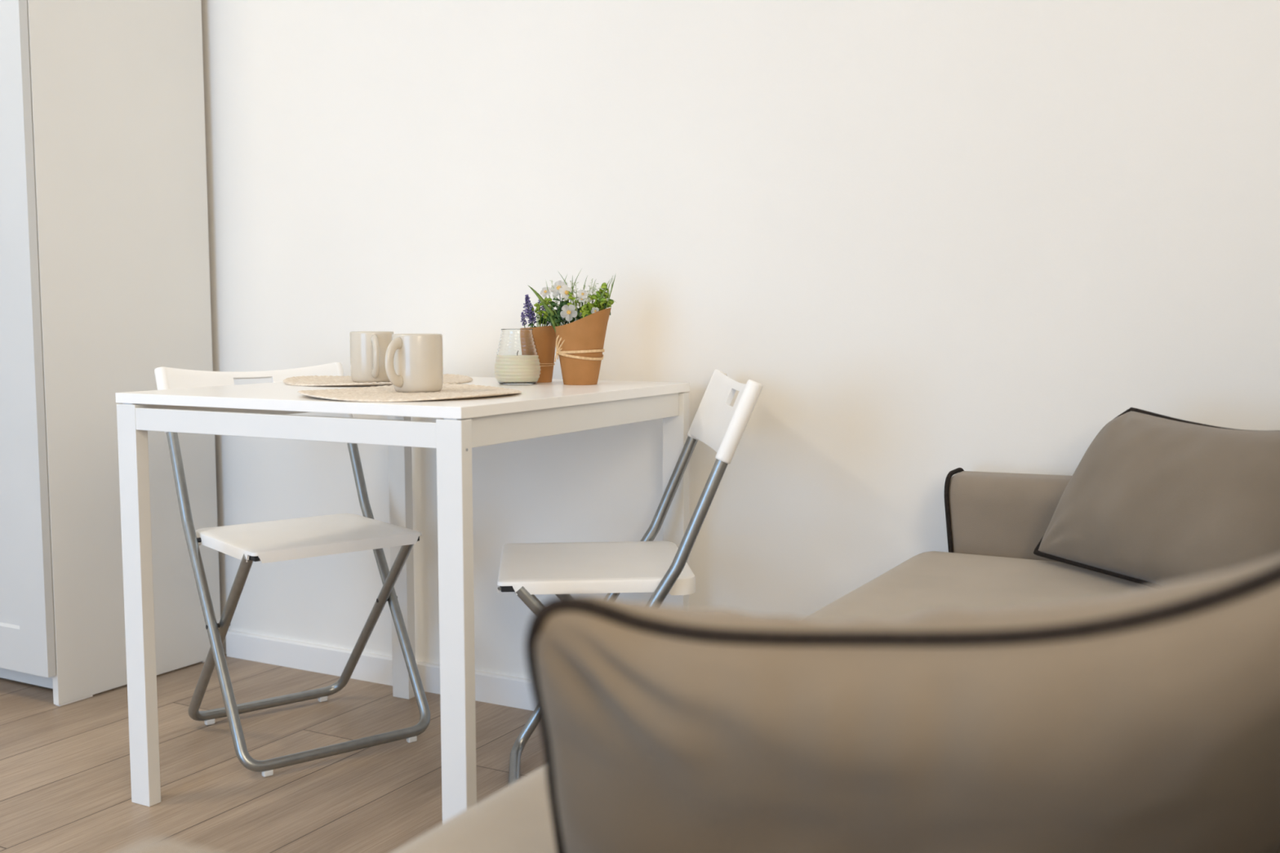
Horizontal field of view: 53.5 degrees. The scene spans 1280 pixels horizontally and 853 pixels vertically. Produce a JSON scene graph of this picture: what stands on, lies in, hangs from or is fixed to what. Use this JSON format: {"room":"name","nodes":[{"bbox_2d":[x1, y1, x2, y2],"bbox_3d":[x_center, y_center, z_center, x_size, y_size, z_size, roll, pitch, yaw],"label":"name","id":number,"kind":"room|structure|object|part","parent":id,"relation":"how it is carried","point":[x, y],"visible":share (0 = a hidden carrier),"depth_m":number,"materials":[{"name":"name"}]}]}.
{"room":"dining room","nodes":[
{"label":"dining room","id":0,"kind":"room"},
{"bbox_2d":[0,653,545,852],"bbox_3d":[-1.061,0.799,1.207,4.800,0.050,3.654,3,6,29],"label":"floor","id":1,"kind":"structure","parent":0,"point":[65,786],"depth_m":2.44,"materials":[{"name":"brown wood"}]},
{"bbox_2d":[0,0,220,706],"bbox_3d":[-1.636,-0.584,3.181,1.002,2.360,0.498,3,6,29],"label":"wardrobe","id":2,"kind":"object","parent":1,"relation":"on","point":[104,264],"visible":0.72,"depth_m":2.89,"materials":[{"name":"wood"}]},
{"bbox_3d":[-1.531,-0.584,2.849,0.499,2.272,0.020,3,6,29],"label":"door","id":3,"kind":"part","parent":2,"relation":"part of","materials":[{"name":"wood"}]},
{"bbox_2d":[154,362,430,777],"bbox_3d":[-0.715,0.261,2.636,0.419,0.768,0.438,-4,6,-38],"label":"folding chair","id":4,"kind":"object","parent":1,"relation":"on","point":[278,540],"visible":0.87,"depth_m":2.59,"materials":[{"name":"grey metal"}]},
{"bbox_3d":[-0.827,-0.065,2.748,0.419,0.138,0.078,-4,6,-38],"label":"backrest","id":5,"kind":"part","parent":4,"relation":"part of","materials":[{"name":"white plastic"}]},
{"bbox_3d":[-0.712,0.425,2.648,0.364,0.421,0.375,-4,6,-38],"label":"frame","id":6,"kind":"part","parent":4,"relation":"part of","materials":[{"name":"grey metal"}]},
{"bbox_3d":[-0.682,0.227,2.592,0.357,0.028,0.333,-4,6,-38],"label":"seat","id":7,"kind":"part","parent":4,"relation":"part of","materials":[{"name":"white plastic"}]},
{"bbox_2d":[115,376,689,822],"bbox_3d":[-0.409,0.295,2.403,0.751,0.740,0.750,3,6,29],"label":"dining table","id":8,"kind":"object","parent":1,"relation":"on","point":[264,410],"visible":0.81,"depth_m":2.14,"materials":[{"name":"wood"}]},
{"bbox_3d":[-0.891,0.319,2.257,0.047,0.720,0.026,3,6,29],"label":"leg","id":9,"kind":"part","parent":8,"relation":"part of","materials":[{"name":"white paint"}]},
{"bbox_2d":[283,373,472,386],"bbox_3d":[-0.526,-0.095,2.562,0.374,0.010,0.374,3,6,29],"label":"placemat","id":10,"kind":"object","parent":8,"relation":"on","point":[309,380],"visible":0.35,"depth_m":2.52,"materials":[{"name":"fabric"}]},
{"bbox_2d":[349,331,394,382],"bbox_3d":[-0.529,-0.137,2.488,0.086,0.098,0.107,1,5,14],"label":"mug","id":11,"kind":"object","parent":10,"relation":"on","point":[368,349],"visible":0.91,"depth_m":2.46,"materials":[{"name":"beige ceramic"}]},
{"bbox_3d":[-0.509,-0.135,2.443,0.015,0.086,0.035,-2,5,-18],"label":"handle","id":12,"kind":"part","parent":11,"relation":"part of","materials":[{"name":"beige ceramic"}]},
{"bbox_3d":[-0.542,0.263,2.888,0.047,0.720,0.026,3,6,29],"label":"leg","id":13,"kind":"part","parent":8,"relation":"part of","materials":[{"name":"white paint"}]},
{"bbox_2d":[297,382,521,402],"bbox_3d":[-0.388,-0.059,2.156,0.374,0.010,0.374,3,6,29],"label":"placemat","id":14,"kind":"object","parent":8,"relation":"on","point":[449,391],"visible":0.86,"depth_m":2.11,"materials":[{"name":"fabric"}]},
{"bbox_2d":[384,333,443,392],"bbox_3d":[-0.392,-0.109,2.179,0.107,0.098,0.086,-2,5,-22],"label":"mug","id":15,"kind":"object","parent":14,"relation":"on","point":[414,362],"visible":1,"depth_m":2.15,"materials":[{"name":"beige ceramic"}]},
{"bbox_3d":[-0.415,-0.108,2.136,0.015,0.086,0.035,3,6,35],"label":"handle","id":16,"kind":"part","parent":15,"relation":"part of","materials":[{"name":"beige ceramic"}]},
{"bbox_3d":[-0.277,0.348,1.920,0.047,0.720,0.026,3,6,29],"label":"leg","id":17,"kind":"part","parent":8,"relation":"part of","materials":[{"name":"white paint"}]},
{"bbox_2d":[493,328,541,385],"bbox_3d":[-0.239,-0.136,2.473,0.091,0.107,0.091,-3,6,-29],"label":"candle jar","id":18,"kind":"object","parent":8,"relation":"on","point":[517,362],"visible":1,"depth_m":2.44,"materials":[{"name":"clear glass"}]},
{"bbox_2d":[520,293,556,382],"bbox_3d":[-0.225,-0.176,2.542,0.126,0.174,0.076,0,5,0],"label":"flower pot","id":19,"kind":"object","parent":8,"relation":"on","point":[544,336],"visible":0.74,"depth_m":2.52,"materials":[{"name":"paper"}]},
{"bbox_2d":[528,268,616,385],"bbox_3d":[-0.125,-0.192,2.442,0.156,0.224,0.111,-4,6,-35],"label":"flower pot","id":20,"kind":"object","parent":8,"relation":"on","point":[580,344],"visible":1,"depth_m":2.43,"materials":[{"name":"paper"}]},
{"bbox_3d":[-0.182,-0.260,2.452,0.023,0.021,0.010,2,6,23],"label":"flower","id":21,"kind":"part","parent":20,"relation":"part of","materials":[{"name":"white plant"}]},
{"bbox_3d":[-0.156,-0.266,2.442,0.036,0.032,0.019,3,6,31],"label":"flower","id":22,"kind":"part","parent":20,"relation":"part of","materials":[{"name":"white plant"}]},
{"bbox_3d":[-0.141,-0.256,2.428,0.032,0.030,0.012,-4,6,-35],"label":"flower","id":23,"kind":"part","parent":20,"relation":"part of","materials":[{"name":"white plant"}]},
{"bbox_3d":[-0.135,-0.216,2.411,0.032,0.032,0.007,0,5,-3],"label":"flower","id":24,"kind":"part","parent":20,"relation":"part of","materials":[{"name":"white plant"}]},
{"bbox_3d":[-0.111,-0.243,2.428,0.016,0.012,0.010,0,5,0],"label":"flower","id":25,"kind":"part","parent":20,"relation":"part of","materials":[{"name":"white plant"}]},
{"bbox_3d":[-0.110,-0.253,2.429,0.020,0.018,0.011,0,5,0],"label":"flower","id":26,"kind":"part","parent":20,"relation":"part of","materials":[{"name":"white plant"}]},
{"bbox_3d":[-0.085,-0.220,2.417,0.017,0.016,0.005,0,5,-4],"label":"flower","id":27,"kind":"part","parent":20,"relation":"part of","materials":[{"name":"white plant"}]},
{"bbox_3d":[0.072,0.291,2.551,0.047,0.720,0.026,3,6,29],"label":"leg","id":28,"kind":"part","parent":8,"relation":"part of","materials":[{"name":"white paint"}]},
{"bbox_2d":[497,368,762,786],"bbox_3d":[-0.032,0.291,2.290,0.438,0.768,0.419,-1,5,-5],"label":"folding chair","id":29,"kind":"object","parent":1,"relation":"on","point":[660,568],"visible":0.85,"depth_m":2.22,"materials":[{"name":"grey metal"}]},
{"bbox_3d":[-0.035,0.454,2.304,0.375,0.421,0.364,-1,5,-5],"label":"frame","id":30,"kind":"part","parent":29,"relation":"part of","materials":[{"name":"grey metal"}]},
{"bbox_3d":[-0.084,0.253,2.283,0.333,0.028,0.357,-1,5,-5],"label":"seat","id":31,"kind":"part","parent":29,"relation":"part of","materials":[{"name":"white plastic"}]},
{"bbox_3d":[-0.029,0.288,2.290,0.424,0.753,0.413,-1,5,-5],"label":"frame","id":32,"kind":"part","parent":29,"relation":"part of","materials":[{"name":"grey metal"}]},
{"bbox_3d":[0.147,-0.025,2.277,0.078,0.138,0.419,-1,5,-5],"label":"backrest","id":33,"kind":"part","parent":29,"relation":"part of","materials":[{"name":"white plastic"}]},
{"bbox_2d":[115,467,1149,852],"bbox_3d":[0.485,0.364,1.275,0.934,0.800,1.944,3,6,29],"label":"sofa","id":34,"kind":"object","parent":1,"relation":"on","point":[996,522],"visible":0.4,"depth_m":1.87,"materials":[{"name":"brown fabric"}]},
{"bbox_3d":[0.086,0.509,0.475,0.845,0.564,0.140,3,6,29],"label":"armrest","id":35,"kind":"part","parent":34,"relation":"part of","materials":[{"name":"brown fabric"}]},
{"bbox_2d":[391,551,1149,852],"bbox_3d":[0.398,0.369,1.325,0.734,0.178,1.663,3,6,29],"label":"seat cushion","id":36,"kind":"object","parent":34,"relation":"on","point":[517,818],"depth_m":1.77,"materials":[{"name":"brown fabric"}]},
{"bbox_2d":[524,555,1279,852],"bbox_3d":[0.152,0.169,0.741,0.458,0.294,0.184,1,5,15],"label":"cushion","id":37,"kind":"object","parent":34,"relation":"on","point":[1144,720],"visible":1,"depth_m":0.67,"materials":[{"name":"brown fabric"}]},
{"bbox_3d":[0.929,0.367,2.062,0.845,0.564,0.134,3,6,29],"label":"armrest","id":38,"kind":"part","parent":34,"relation":"part of","materials":[{"name":"brown fabric"}]},
{"bbox_2d":[1033,407,1279,586],"bbox_3d":[0.773,0.106,1.843,0.190,0.241,0.487,-2,6,-24],"label":"cushion","id":39,"kind":"object","parent":34,"relation":"on","point":[1154,499],"visible":0.91,"depth_m":1.78,"materials":[{"name":"fabric"}]},
{"bbox_2d":[200,0,1279,679],"bbox_3d":[-0.158,-0.667,2.727,5.000,2.700,0.100,3,6,29],"label":"wall","id":40,"kind":"structure","parent":0,"point":[936,237],"depth_m":2.50,"materials":[{"name":"paint"}]},
{"bbox_2d":[226,630,535,711],"bbox_3d":[0.429,0.628,2.453,3.402,0.066,0.015,3,6,29],"label":"baseboard","id":41,"kind":"structure","parent":40,"relation":"attached to","point":[490,687],"depth_m":3.06,"materials":[{"name":"paint"}]}
]}

